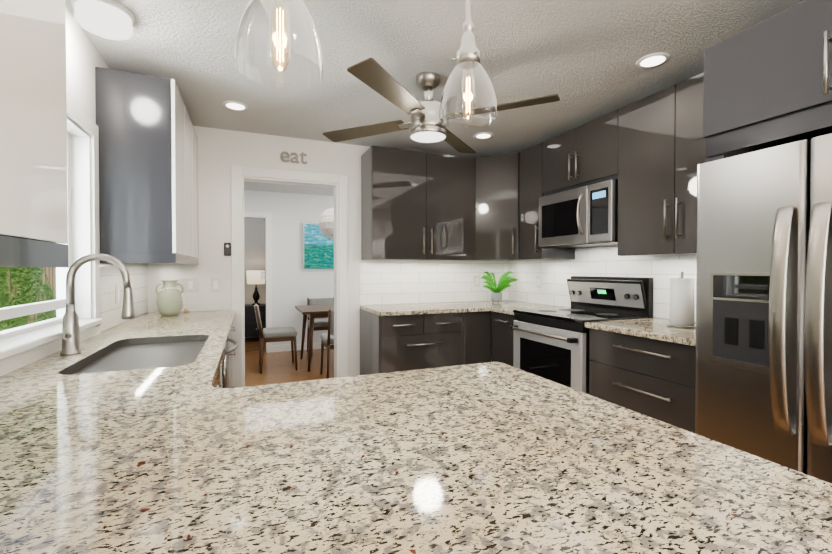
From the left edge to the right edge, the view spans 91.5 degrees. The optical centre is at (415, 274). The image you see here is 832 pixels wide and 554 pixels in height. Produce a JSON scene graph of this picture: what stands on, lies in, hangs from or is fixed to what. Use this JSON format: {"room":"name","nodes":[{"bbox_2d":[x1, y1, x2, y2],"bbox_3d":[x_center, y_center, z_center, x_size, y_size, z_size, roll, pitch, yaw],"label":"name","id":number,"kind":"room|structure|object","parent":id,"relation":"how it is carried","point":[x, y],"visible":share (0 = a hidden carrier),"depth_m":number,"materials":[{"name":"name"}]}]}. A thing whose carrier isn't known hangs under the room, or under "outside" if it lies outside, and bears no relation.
{"room":"kitchen","nodes":[
{"label":"kitchen","id":0,"kind":"room"},
{"bbox_2d":[66,7,149,312],"bbox_3d":[-1.812,0.010,2.249,0.150,2.440,10.930,0,1,-22],"label":"wall","id":1,"kind":"structure","parent":0,"point":[82,58],"depth_m":1.99,"materials":[{"name":"white paint"}]},
{"bbox_2d":[0,0,67,251],"bbox_3d":[-0.910,-0.579,0.705,0.368,1.025,0.340,0,1,-22],"label":"upper cabinet","id":2,"kind":"object","parent":1,"relation":"attached to","point":[33,176],"depth_m":0.79,"materials":[{"name":"grey"}]},
{"bbox_2d":[0,96,99,339],"bbox_3d":[-1.522,-0.249,1.560,0.146,1.065,1.260,0,1,-22],"label":"window","id":3,"kind":"structure","parent":1,"relation":"in","point":[83,210],"depth_m":2.07,"materials":[{"name":"white"}]},
{"bbox_2d":[0,318,101,375],"bbox_3d":[-1.485,0.286,1.581,0.125,0.103,1.260,0,1,-22],"label":"window sill","id":4,"kind":"structure","parent":1,"relation":"attached to","point":[20,350],"depth_m":1.52,"materials":[{"name":"white paint"}]},
{"bbox_2d":[115,284,119,302],"bbox_3d":[-1.822,0.117,2.479,0.008,0.115,0.070,0,1,-22],"label":"switch plate","id":5,"kind":"object","parent":1,"relation":"attached to","point":[117,287],"depth_m":2.47,"materials":[{"name":"white plastic"}]},
{"bbox_2d":[100,264,147,332],"bbox_3d":[-1.922,0.122,2.699,0.007,0.375,1.135,0,1,-22],"label":"tile backsplash","id":6,"kind":"structure","parent":1,"relation":"attached to","point":[110,275],"depth_m":2.49,"materials":[{"name":"white tile"}]},
{"bbox_2d":[95,67,198,264],"bbox_3d":[-1.755,-0.594,2.762,0.369,1.045,1.128,0,1,-22],"label":"upper cabinet","id":7,"kind":"object","parent":1,"relation":"attached to","point":[148,176],"visible":0.98,"depth_m":2.26,"materials":[{"name":"grey"}]},
{"bbox_2d":[261,272,265,278],"bbox_3d":[-2.307,0.014,6.122,0.070,0.115,0.009,0,1,-22],"label":"switch plate","id":8,"kind":"object","parent":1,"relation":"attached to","point":[263,274],"depth_m":6.12,"materials":[{"name":"white plastic"}]},
{"bbox_2d":[303,223,333,269],"bbox_3d":[-1.498,-0.440,6.437,0.570,0.730,0.032,0,1,-22],"label":"painting","id":9,"kind":"object","parent":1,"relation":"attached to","point":[318,249],"visible":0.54,"depth_m":6.39,"materials":[{"name":"teal paint"}]},
{"bbox_2d":[245,337,333,386],"bbox_3d":[-1.074,1.208,6.173,4.490,0.050,4.480,0,1,-22],"label":"floor","id":10,"kind":"structure","parent":0,"point":[278,367],"depth_m":5.26,"materials":[{"name":"brown wood"}]},
{"bbox_2d":[245,304,265,336],"bbox_3d":[-2.871,0.860,7.293,0.480,0.620,0.474,0,1,-22],"label":"nightstand","id":11,"kind":"object","parent":10,"relation":"on","point":[251,329],"visible":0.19,"depth_m":7.08,"materials":[{"name":"grey wood"}]},
{"bbox_2d":[246,271,265,304],"bbox_3d":[-2.870,0.239,7.283,0.330,0.620,0.330,0,1,-22],"label":"table lamp","id":12,"kind":"object","parent":11,"relation":"on","point":[253,277],"visible":0.88,"depth_m":7.16,"materials":[{"name":"white fabric"}]},
{"bbox_2d":[254,303,297,373],"bbox_3d":[-1.796,0.784,5.179,0.501,0.823,0.455,0,1,-22],"label":"dining chair","id":13,"kind":"object","parent":10,"relation":"on","point":[278,334],"visible":1,"depth_m":5.01,"materials":[{"name":"grey fabric"}]},
{"bbox_2d":[295,305,333,371],"bbox_3d":[-0.846,0.818,5.603,1.500,0.746,0.900,0,1,-22],"label":"dining table","id":14,"kind":"object","parent":10,"relation":"on","point":[312,312],"visible":0.42,"depth_m":5.08,"materials":[{"name":"brown wood"}]},
{"bbox_2d":[307,297,333,356],"bbox_3d":[-1.405,0.772,6.172,0.455,0.823,0.501,0,1,-22],"label":"dining chair","id":15,"kind":"object","parent":10,"relation":"on","point":[320,324],"visible":0.35,"depth_m":6.24,"materials":[{"name":"brown wood"}]},
{"bbox_2d":[320,309,333,378],"bbox_3d":[-0.847,0.790,4.737,0.455,0.823,0.501,0,1,-22],"label":"dining chair","id":16,"kind":"object","parent":10,"relation":"on","point":[327,339],"visible":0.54,"depth_m":4.50,"materials":[{"name":"brown wood"}]},
{"bbox_2d":[150,126,502,376],"bbox_3d":[-0.579,-0.010,3.942,3.420,2.440,0.144,0,1,-22],"label":"wall","id":17,"kind":"structure","parent":0,"point":[220,153],"depth_m":3.84,"materials":[{"name":"white paint"}]},
{"bbox_2d":[183,278,198,291],"bbox_3d":[-1.854,0.087,3.336,0.115,0.115,0.009,0,1,-22],"label":"switch plate","id":18,"kind":"object","parent":17,"relation":"attached to","point":[190,284],"depth_m":3.33,"materials":[{"name":"white"}]},
{"bbox_2d":[211,278,219,291],"bbox_3d":[-1.682,0.086,3.407,0.070,0.115,0.009,0,1,-22],"label":"switch plate","id":19,"kind":"object","parent":17,"relation":"attached to","point":[215,282],"depth_m":3.40,"materials":[{"name":"white plastic"}]},
{"bbox_2d":[224,243,230,255],"bbox_3d":[-1.594,-0.214,3.431,0.055,0.110,0.024,0,1,-22],"label":"remote","id":20,"kind":"object","parent":17,"relation":"attached to","point":[227,249],"visible":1,"depth_m":3.42,"materials":[{"name":"black plastic"}]},
{"bbox_2d":[231,165,347,387],"bbox_3d":[-1.134,0.140,3.704,1.000,2.145,0.158,0,1,-22],"label":"door frame","id":21,"kind":"structure","parent":17,"relation":"attached to","point":[239,175],"depth_m":3.55,"materials":[{"name":"white wood"}]},
{"bbox_2d":[280,151,306,163],"bbox_3d":[-1.094,-1.054,3.629,0.231,0.111,0.016,0,1,-22],"label":"wall sign","id":22,"kind":"object","parent":17,"relation":"attached to","point":[288,156],"visible":1,"depth_m":3.62,"materials":[{"name":"silver metal"}]},
{"bbox_2d":[361,146,472,260],"bbox_3d":[0.028,-0.635,3.906,1.040,0.990,0.368,0,1,-22],"label":"upper cabinet","id":23,"kind":"object","parent":17,"relation":"attached to","point":[416,205],"depth_m":3.71,"materials":[{"name":"grey"}]},
{"bbox_2d":[360,260,507,304],"bbox_3d":[0.244,0.074,4.199,1.685,0.434,0.008,0,1,-22],"label":"tile backsplash","id":24,"kind":"structure","parent":17,"relation":"attached to","point":[383,282],"depth_m":4.13,"materials":[{"name":"white tile"}]},
{"bbox_2d":[66,0,803,195],"bbox_3d":[0.174,-1.245,3.110,4.490,0.050,11.040,0,1,-22],"label":"ceiling","id":25,"kind":"structure","parent":0,"point":[580,58],"depth_m":2.25,"materials":[{"name":"grey paint"}]},
{"bbox_2d":[71,0,134,39],"bbox_3d":[-1.422,-1.163,1.850,0.230,0.082,0.230,0,1,-22],"label":"flush ceiling light","id":26,"kind":"object","parent":25,"relation":"attached to","point":[111,19],"visible":1,"depth_m":1.80,"materials":[{"name":"white"}]},
{"bbox_2d":[222,101,247,110],"bbox_3d":[-1.302,-1.214,2.925,0.169,0.006,0.169,0,1,-28],"label":"recessed light","id":27,"kind":"object","parent":25,"relation":"in","point":[232,105],"depth_m":2.91,"materials":[{"name":"white"}]},
{"bbox_2d":[234,0,322,88],"bbox_3d":[-0.292,-0.814,0.869,0.180,0.758,0.180,0,1,-22],"label":"pendant light","id":28,"kind":"object","parent":25,"relation":"hanging from","point":[241,23],"visible":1,"depth_m":0.87,"materials":[{"name":"clear glass"}]},
{"bbox_2d":[319,207,333,238],"bbox_3d":[-1.077,-0.860,5.487,0.473,0.777,0.473,0,1,-22],"label":"pendant light","id":29,"kind":"object","parent":25,"relation":"hanging from","point":[326,223],"visible":0.38,"depth_m":5.32,"materials":[{"name":"white paper"}]},
{"bbox_2d":[323,58,559,152],"bbox_3d":[0.075,-1.022,2.499,1.167,0.380,1.167,0,1,-19],"label":"ceiling fan","id":30,"kind":"object","parent":25,"relation":"hanging from","point":[425,125],"visible":0.94,"depth_m":2.40,"materials":[{"name":"brown wood"}]},
{"bbox_2d":[439,0,496,128],"bbox_3d":[0.163,-0.839,1.261,0.180,0.718,0.180,0,1,-22],"label":"pendant light","id":31,"kind":"object","parent":25,"relation":"hanging from","point":[467,56],"visible":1,"depth_m":1.25,"materials":[{"name":"clear glass"}]},
{"bbox_2d":[474,132,492,138],"bbox_3d":[0.594,-1.222,3.575,0.169,0.006,0.169,0,1,-28],"label":"recessed light","id":32,"kind":"object","parent":25,"relation":"in","point":[483,135],"depth_m":3.56,"materials":[{"name":"white plastic"}]},
{"bbox_2d":[636,52,669,68],"bbox_3d":[1.337,-1.207,2.291,0.169,0.006,0.169,0,1,29],"label":"recessed light","id":33,"kind":"object","parent":25,"relation":"in","point":[652,60],"depth_m":2.28,"materials":[{"name":"white plastic"}]},
{"bbox_2d":[526,246,695,322],"bbox_3d":[2.298,0.018,1.625,0.140,2.440,6.650,0,1,-22],"label":"wall","id":34,"kind":"structure","parent":0,"point":[604,246],"depth_m":3.38,"materials":[{"name":"white tile"}]},
{"bbox_2d":[473,152,520,259],"bbox_3d":[0.762,-0.633,3.831,0.277,0.987,0.324,0,1,-22],"label":"upper cabinet","id":35,"kind":"object","parent":34,"relation":"attached to","point":[496,178],"depth_m":3.82,"materials":[{"name":"grey"}]},
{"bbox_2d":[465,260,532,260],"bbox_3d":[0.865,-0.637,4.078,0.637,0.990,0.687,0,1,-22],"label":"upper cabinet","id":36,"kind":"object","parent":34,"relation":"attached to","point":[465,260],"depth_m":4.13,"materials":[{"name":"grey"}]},
{"bbox_2d":[517,143,575,259],"bbox_3d":[1.182,-0.632,3.662,0.368,0.990,0.316,0,1,-22],"label":"upper cabinet","id":37,"kind":"object","parent":34,"relation":"attached to","point":[530,157],"depth_m":3.57,"materials":[{"name":"grey"}]},
{"bbox_2d":[541,110,616,196],"bbox_3d":[1.387,-0.888,3.160,0.368,0.465,0.760,0,1,-22],"label":"upper cabinet","id":38,"kind":"object","parent":34,"relation":"attached to","point":[585,154],"depth_m":3.04,"materials":[{"name":"grey"}]},
{"bbox_2d":[538,179,617,247],"bbox_3d":[1.337,-0.438,3.145,0.471,0.425,0.754,0,1,-22],"label":"over-the-range microwave","id":39,"kind":"object","parent":38,"relation":"attached to","point":[584,217],"visible":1,"depth_m":2.98,"materials":[{"name":"silver metal"}]},
{"bbox_2d":[508,246,696,321],"bbox_3d":[1.516,0.039,3.332,0.008,0.524,2.577,0,1,-22],"label":"tile backsplash","id":40,"kind":"structure","parent":34,"relation":"attached to","point":[600,261],"depth_m":3.40,"materials":[{"name":"white tile"}]},
{"bbox_2d":[617,75,703,256],"bbox_3d":[1.683,-0.617,2.443,0.368,0.990,0.793,0,1,-22],"label":"upper cabinet","id":41,"kind":"object","parent":34,"relation":"attached to","point":[657,162],"depth_m":2.46,"materials":[{"name":"grey"}]},
{"bbox_2d":[697,0,831,159],"bbox_3d":[1.842,-0.782,1.554,0.748,0.490,0.962,0,1,-22],"label":"upper cabinet","id":42,"kind":"object","parent":34,"relation":"attached to","point":[765,83],"depth_m":1.63,"materials":[{"name":"grey"}]},
{"bbox_3d":[0.665,1.271,0.920,3.710,0.050,6.560,0,1,-22],"label":"floor","id":43,"kind":"structure","parent":0,"visible":0},
{"bbox_2d":[72,341,227,387],"bbox_3d":[-1.178,0.797,1.708,0.623,0.880,0.850,0,1,-22],"label":"base cabinet","id":44,"kind":"object","parent":43,"relation":"on","point":[136,357],"depth_m":1.78,"materials":[{"name":"grey"}]},
{"bbox_2d":[228,328,231,387],"bbox_3d":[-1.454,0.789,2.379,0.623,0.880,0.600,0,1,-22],"label":"base cabinet","id":45,"kind":"object","parent":43,"relation":"on","point":[230,336],"depth_m":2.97,"materials":[{"name":"grey"}]},
{"bbox_2d":[232,326,235,387],"bbox_3d":[-1.710,0.781,3.002,0.623,0.880,0.748,0,1,-22],"label":"base cabinet","id":46,"kind":"object","parent":43,"relation":"on","point":[233,341],"depth_m":2.63,"materials":[{"name":"grey"}]},
{"bbox_2d":[360,309,467,374],"bbox_3d":[-0.057,0.772,3.752,0.788,0.880,0.619,0,1,-22],"label":"base cabinet","id":47,"kind":"object","parent":43,"relation":"on","point":[396,343],"depth_m":3.47,"materials":[{"name":"grey"}]},
{"bbox_2d":[360,300,562,315],"bbox_3d":[0.437,0.315,3.740,1.693,0.035,1.005,0,1,-22],"label":"countertop","id":48,"kind":"structure","parent":47,"relation":"on","point":[506,306],"depth_m":3.66,"materials":[{"name":"stone"}]},
{"bbox_2d":[480,270,517,302],"bbox_3d":[0.876,0.123,4.177,0.374,0.338,0.433,0,1,-22],"label":"potted fern","id":49,"kind":"object","parent":48,"relation":"on","point":[504,281],"visible":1,"depth_m":4.16,"materials":[{"name":"green plant"}]},
{"bbox_2d":[464,311,490,364],"bbox_3d":[0.441,0.770,3.957,0.290,0.880,0.619,0,1,-22],"label":"base cabinet","id":50,"kind":"object","parent":43,"relation":"on","point":[477,342],"depth_m":3.67,"materials":[{"name":"grey"}]},
{"bbox_2d":[492,312,513,365],"bbox_3d":[1.052,0.773,3.666,0.618,0.880,0.385,0,1,-22],"label":"base cabinet","id":51,"kind":"object","parent":43,"relation":"on","point":[502,336],"depth_m":3.56,"materials":[{"name":"grey"}]},
{"bbox_2d":[509,276,652,393],"bbox_3d":[1.216,0.620,3.108,0.719,1.200,0.758,0,1,-22],"label":"range","id":52,"kind":"object","parent":43,"relation":"on","point":[551,344],"visible":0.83,"depth_m":2.98,"materials":[{"name":"silver metal"}]},
{"bbox_2d":[589,328,695,432],"bbox_3d":[1.570,0.788,2.406,0.618,0.880,0.800,0,1,-22],"label":"base cabinet","id":53,"kind":"object","parent":43,"relation":"on","point":[654,378],"depth_m":2.27,"materials":[{"name":"grey"}]},
{"bbox_2d":[585,318,695,345],"bbox_3d":[1.554,0.331,2.393,0.653,0.035,0.805,0,1,-22],"label":"countertop","id":54,"kind":"structure","parent":53,"relation":"on","point":[656,328],"depth_m":2.36,"materials":[{"name":"stone"}]},
{"bbox_2d":[667,272,695,327],"bbox_3d":[1.598,0.147,2.437,0.150,0.329,0.150,0,1,-22],"label":"paper towel roll","id":55,"kind":"object","parent":54,"relation":"on","point":[682,295],"visible":0.94,"depth_m":2.39,"materials":[{"name":"white paper"}]},
{"bbox_2d":[695,133,831,483],"bbox_3d":[1.756,0.365,1.525,0.884,1.747,0.920,0,1,-22],"label":"refrigerator","id":56,"kind":"object","parent":43,"relation":"on","point":[763,387],"visible":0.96,"depth_m":1.55,"materials":[{"name":"grey metal"}]},
{"label":"outside","id":57,"kind":"structure","parent":0,"visible":0},
{"bbox_2d":[0,267,55,330],"bbox_3d":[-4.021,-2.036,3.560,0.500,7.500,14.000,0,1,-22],"label":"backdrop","id":58,"kind":"structure","parent":57,"point":[26,285],"depth_m":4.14,"materials":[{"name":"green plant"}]},
{"bbox_3d":[-0.315,0.807,0.873,1.583,0.880,0.748,0,1,-22],"label":"base cabinet","id":59,"kind":"object","parent":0,"visible":0,"materials":[{"name":"dark gray lacquered wood"},{"name":"brushed nickel"}]},
{"bbox_2d":[0,310,243,553],"bbox_3d":[-0.959,0.344,1.297,0.718,0.035,4.463,0,1,-22],"label":"countertop","id":60,"kind":"structure","parent":59,"relation":"on","point":[139,461],"depth_m":0.77,"materials":[{"name":"stone"}]},
{"bbox_2d":[60,253,134,354],"bbox_3d":[-1.302,0.117,1.650,0.255,0.409,0.137,0,1,-22],"label":"faucet","id":61,"kind":"object","parent":60,"relation":"on","point":[70,336],"visible":1,"depth_m":1.65,"materials":[{"name":"silver metal"}]},
{"bbox_2d":[156,280,189,315],"bbox_3d":[-1.836,0.173,3.063,0.242,0.262,0.206,0,1,-22],"label":"vase","id":62,"kind":"object","parent":60,"relation":"on","point":[170,300],"visible":1,"depth_m":3.02,"materials":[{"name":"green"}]},
{"bbox_2d":[236,362,831,553],"bbox_3d":[0.064,0.349,0.861,0.958,0.035,1.080,0,1,-22],"label":"countertop","id":63,"kind":"structure","parent":59,"relation":"on","point":[485,458],"depth_m":0.67,"materials":[{"name":"stone"}]}
]}

